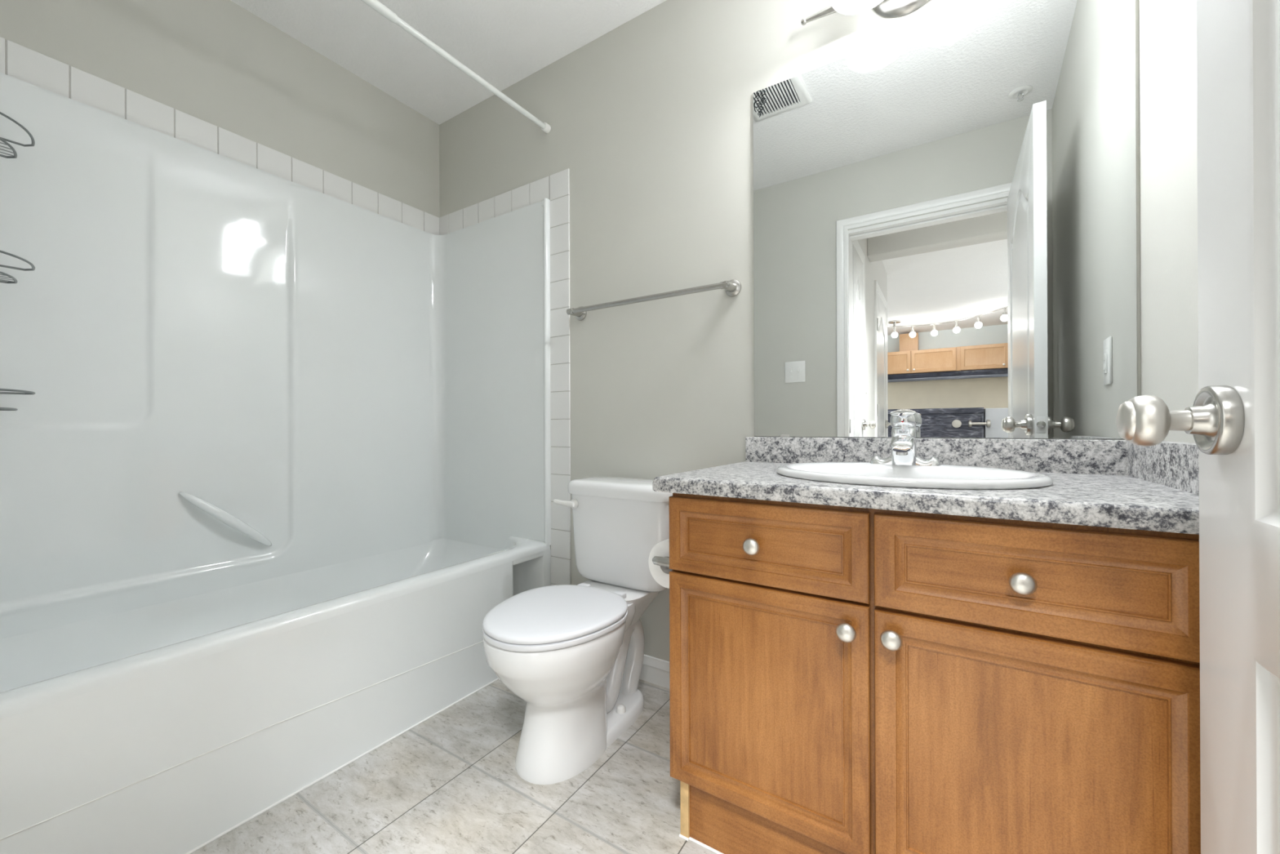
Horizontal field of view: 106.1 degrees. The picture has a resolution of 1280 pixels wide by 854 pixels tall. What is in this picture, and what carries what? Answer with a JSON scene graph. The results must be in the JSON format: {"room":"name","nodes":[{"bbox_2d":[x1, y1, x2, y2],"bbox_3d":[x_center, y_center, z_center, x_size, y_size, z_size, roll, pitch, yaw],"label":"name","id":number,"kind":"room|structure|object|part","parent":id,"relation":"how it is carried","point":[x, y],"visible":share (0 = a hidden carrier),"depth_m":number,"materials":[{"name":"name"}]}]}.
{"room":"bathroom","nodes":[
{"label":"bathroom","id":0,"kind":"room"},
{"bbox_2d":[0,0,439,217],"bbox_3d":[-1.457,-0.294,1.801,0.110,2.442,1.522,0,0,32],"label":"wall","id":1,"kind":"structure","parent":0,"point":[218,63],"depth_m":1.75,"materials":[{"name":"beige paint"}]},
{"bbox_2d":[0,36,439,235],"bbox_3d":[-1.410,-0.994,1.771,0.008,0.102,1.522,0,0,32],"label":"trim","id":2,"kind":"structure","parent":1,"relation":"attached to","point":[17,61],"depth_m":1.60,"materials":[{"name":"white tile"}]},
{"bbox_2d":[230,0,666,124],"bbox_3d":[0.153,-1.562,0.764,4.050,0.080,1.745,0,0,32],"label":"ceiling","id":3,"kind":"structure","parent":0,"point":[504,42],"depth_m":1.87,"materials":[{"name":"white paint"}]},
{"bbox_2d":[190,679,716,853],"bbox_3d":[-1.462,0.953,-1.795,4.050,0.060,7.800,0,0,32],"label":"floor","id":4,"kind":"structure","parent":0,"point":[451,783],"depth_m":1.19,"materials":[{"name":"tile"}]},
{"bbox_2d":[0,72,551,853],"bbox_3d":[-1.091,-0.009,1.566,0.752,1.871,1.514,0,0,32],"label":"bathtub","id":5,"kind":"object","parent":4,"relation":"on","point":[275,468],"visible":0.99,"depth_m":1.54,"materials":[{"name":"white plastic"}]},
{"bbox_2d":[0,111,35,410],"bbox_3d":[-1.619,-0.516,1.164,0.215,1.993,0.211,0,0,32],"label":"shower caddy","id":6,"kind":"object","parent":5,"relation":"on","point":[4,140],"visible":1,"depth_m":1.24,"materials":[{"name":"grey metal"}]},
{"bbox_3d":[-1.615,-0.090,1.162,0.211,0.006,0.211,0,0,32],"label":"shelf rail","id":7,"kind":"part","parent":6,"relation":"part of","materials":[{"name":"grey metal"}]},
{"bbox_3d":[-1.616,-0.423,1.163,0.211,0.006,0.211,0,0,32],"label":"shelf rail","id":8,"kind":"part","parent":6,"relation":"part of","materials":[{"name":"grey metal"}]},
{"bbox_3d":[-1.617,-0.757,1.163,0.211,0.006,0.211,0,0,32],"label":"shelf rail","id":9,"kind":"part","parent":6,"relation":"part of","materials":[{"name":"grey metal"}]},
{"bbox_2d":[0,536,550,719],"bbox_3d":[-1.086,0.655,1.572,0.744,0.351,1.497,0,0,32],"label":"basin","id":10,"kind":"object","parent":5,"relation":"in","point":[353,628],"depth_m":1.41,"materials":[{"name":"white plastic"}]},
{"bbox_2d":[482,475,672,784],"bbox_3d":[-0.177,0.554,1.471,0.446,0.738,0.678,0,0,32],"label":"toilet","id":11,"kind":"object","parent":4,"relation":"on","point":[574,654],"visible":0.96,"depth_m":1.34,"materials":[{"name":"white ceramic"}]},
{"bbox_3d":[-0.240,0.534,1.353,0.368,0.016,0.413,0,0,32],"label":"seat","id":12,"kind":"part","parent":11,"relation":"part of","materials":[{"name":"white plastic"}]},
{"bbox_3d":[-0.240,0.515,1.353,0.366,0.018,0.411,0,0,32],"label":"lid","id":13,"kind":"part","parent":11,"relation":"part of","materials":[{"name":"white plastic"}]},
{"bbox_3d":[-0.258,0.267,1.680,0.089,0.034,0.026,0,0,28],"label":"flush lever","id":14,"kind":"part","parent":11,"relation":"part of","materials":[{"name":"white plastic"}]},
{"bbox_3d":[-0.042,0.382,1.666,0.406,0.298,0.186,0,0,32],"label":"tank","id":15,"kind":"part","parent":11,"relation":"part of","materials":[{"name":"white ceramic"}]},
{"bbox_3d":[-0.042,0.209,1.666,0.427,0.050,0.204,0,0,32],"label":"tank lid","id":16,"kind":"part","parent":11,"relation":"part of","materials":[{"name":"white ceramic"}]},
{"bbox_2d":[669,493,1200,853],"bbox_3d":[0.575,0.532,1.063,0.877,0.778,0.586,0,0,32],"label":"vanity cabinet","id":17,"kind":"object","parent":4,"relation":"on","point":[843,679],"visible":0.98,"depth_m":0.81,"materials":[{"name":"brown wood"}]},
{"bbox_2d":[652,555,669,567],"bbox_3d":[0.113,0.333,1.244,0.098,0.040,0.184,0,0,32],"label":"toilet paper holder","id":18,"kind":"object","parent":17,"relation":"attached to","point":[656,560],"visible":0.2,"depth_m":1.19,"materials":[{"name":"silver metal"}]},
{"bbox_2d":[648,538,672,588],"bbox_3d":[0.095,0.348,1.255,0.114,0.119,0.100,0,0,32],"label":"toilet paper roll","id":19,"kind":"object","parent":18,"relation":"hanging from","point":[660,574],"visible":0.3,"depth_m":1.23,"materials":[{"name":"white paper"}]},
{"bbox_3d":[0.226,0.240,0.969,0.034,0.034,0.032,0,0,32],"label":"knob","id":20,"kind":"part","parent":17,"relation":"part of","materials":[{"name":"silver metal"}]},
{"bbox_3d":[0.241,0.236,0.976,0.408,0.162,0.019,0,0,32],"label":"drawer","id":21,"kind":"part","parent":17,"relation":"part of","materials":[{"name":"brown wood"}]},
{"bbox_3d":[0.242,0.552,0.975,0.408,0.458,0.019,0,0,32],"label":"door","id":22,"kind":"part","parent":17,"relation":"part of","materials":[{"name":"brown wood"}]},
{"bbox_3d":[0.371,0.367,0.864,0.034,0.034,0.032,0,0,32],"label":"knob","id":23,"kind":"part","parent":17,"relation":"part of","materials":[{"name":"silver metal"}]},
{"bbox_3d":[0.431,0.364,0.826,0.034,0.034,0.032,0,0,32],"label":"knob","id":24,"kind":"part","parent":17,"relation":"part of","materials":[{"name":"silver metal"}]},
{"bbox_2d":[652,436,1199,534],"bbox_3d":[0.575,0.086,1.071,0.936,0.112,0.576,0,0,32],"label":"countertop","id":25,"kind":"structure","parent":17,"relation":"on","point":[1124,484],"depth_m":0.93,"materials":[{"name":"grey stone"}]},
{"bbox_2d":[869,408,941,466],"bbox_3d":[0.650,0.024,1.189,0.158,0.139,0.119,0,0,32],"label":"faucet","id":26,"kind":"object","parent":25,"relation":"on","point":[904,422],"visible":1,"depth_m":1.18,"materials":[{"name":"silver metal"}]},
{"bbox_3d":[0.649,0.047,1.188,0.067,0.094,0.116,0,0,32],"label":"spout","id":27,"kind":"part","parent":26,"relation":"part of","materials":[{"name":"silver metal"}]},
{"bbox_3d":[0.655,-0.021,1.197,0.061,0.048,0.093,0,0,32],"label":"lever handle","id":28,"kind":"part","parent":26,"relation":"part of","materials":[{"name":"silver metal"}]},
{"bbox_2d":[776,462,1053,488],"bbox_3d":[0.572,0.169,1.068,0.524,0.152,0.444,0,0,32],"label":"sink","id":29,"kind":"object","parent":25,"relation":"in","point":[943,476],"visible":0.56,"depth_m":1.02,"materials":[{"name":"white ceramic"}]},
{"bbox_3d":[0.587,0.239,0.739,0.034,0.034,0.032,0,0,32],"label":"knob","id":30,"kind":"part","parent":17,"relation":"part of","materials":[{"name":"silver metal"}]},
{"bbox_3d":[0.596,0.235,0.750,0.418,0.163,0.019,0,0,32],"label":"drawer","id":31,"kind":"part","parent":17,"relation":"part of","materials":[{"name":"brown wood"}]},
{"bbox_3d":[0.597,0.552,0.750,0.418,0.455,0.019,0,0,32],"label":"door","id":32,"kind":"part","parent":17,"relation":"part of","materials":[{"name":"brown wood"}]},
{"bbox_2d":[439,0,1140,661],"bbox_3d":[0.113,-0.299,1.764,2.900,2.442,0.100,0,0,32],"label":"wall","id":33,"kind":"structure","parent":0,"point":[651,120],"depth_m":1.73,"materials":[{"name":"beige paint"}]},
{"bbox_2d":[360,0,551,133],"bbox_3d":[-0.811,-1.253,1.390,0.036,0.046,1.520,0,0,34],"label":"curtain rod","id":34,"kind":"object","parent":33,"relation":"attached to","point":[377,6],"visible":1,"depth_m":1.63,"materials":[{"name":"white metal"}]},
{"bbox_2d":[439,176,549,235],"bbox_3d":[-0.644,-0.996,2.181,0.844,0.102,0.008,0,0,32],"label":"trim","id":35,"kind":"structure","parent":33,"relation":"attached to","point":[535,192],"depth_m":2.18,"materials":[{"name":"white tile"}]},
{"bbox_2d":[549,168,570,585],"bbox_3d":[-0.329,-0.062,1.982,0.106,1.972,0.008,0,0,32],"label":"trim","id":36,"kind":"structure","parent":33,"relation":"attached to","point":[559,182],"depth_m":1.98,"materials":[{"name":"white tile"}]},
{"bbox_2d":[566,279,741,320],"bbox_3d":[0.015,-0.454,1.720,0.698,0.057,0.079,0,0,32],"label":"towel bar","id":37,"kind":"object","parent":33,"relation":"attached to","point":[732,287],"visible":1,"depth_m":1.64,"materials":[{"name":"silver metal"}]},
{"bbox_3d":[-0.255,-0.453,1.891,0.057,0.057,0.079,0,0,32],"label":"wall post","id":38,"kind":"part","parent":37,"relation":"part of","materials":[{"name":"silver metal"}]},
{"bbox_3d":[0.286,-0.455,1.548,0.057,0.057,0.079,0,0,32],"label":"wall post","id":39,"kind":"part","parent":37,"relation":"part of","materials":[{"name":"silver metal"}]},
{"bbox_2d":[639,653,669,688],"bbox_3d":[0.046,0.878,1.740,0.778,0.088,0.014,0,0,32],"label":"baseboard","id":40,"kind":"structure","parent":33,"relation":"attached to","point":[654,670],"depth_m":1.73,"materials":[{"name":"white paint"}]},
{"bbox_2d":[800,0,928,25],"bbox_3d":[0.674,-1.219,1.221,0.549,0.192,0.213,0,0,32],"label":"vanity light","id":41,"kind":"object","parent":33,"relation":"attached to","point":[886,8],"visible":1,"depth_m":1.32,"materials":[{"name":"silver metal"}]},
{"bbox_3d":[0.578,-1.189,1.249,0.157,0.106,0.157,0,0,32],"label":"lamp shade","id":42,"kind":"part","parent":41,"relation":"part of","materials":[{"name":"white glass"}]},
{"bbox_2d":[745,436,1127,475],"bbox_3d":[0.718,0.070,1.308,0.889,0.079,0.020,0,0,32],"label":"backsplash","id":43,"kind":"structure","parent":33,"relation":"attached to","point":[1082,456],"depth_m":1.21,"materials":[{"name":"grey stone"}]},
{"bbox_2d":[752,0,1137,439],"bbox_3d":[0.733,-0.520,1.305,0.876,1.100,0.008,0,0,32],"label":"wall mirror","id":44,"kind":"object","parent":33,"relation":"attached to","point":[944,211],"visible":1,"depth_m":1.24,"materials":[{"name":"clear glass"}]},
{"bbox_2d":[1138,0,1198,443],"bbox_3d":[0.838,-0.303,0.343,0.318,2.442,1.522,0,0,32],"label":"wall","id":45,"kind":"structure","parent":0,"point":[1169,294],"depth_m":0.95,"materials":[{"name":"beige paint"}]},
{"bbox_2d":[1115,0,1279,853],"bbox_3d":[0.464,-0.104,0.223,0.202,2.021,0.854,0,0,32],"label":"door","id":46,"kind":"structure","parent":45,"relation":"in","point":[1233,420],"depth_m":0.50,"materials":[{"name":"white paint"}]},
{"bbox_3d":[0.590,-0.007,0.554,0.057,0.060,0.060,0,0,32],"label":"knob","id":47,"kind":"part","parent":46,"relation":"part of","materials":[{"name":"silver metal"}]}
]}

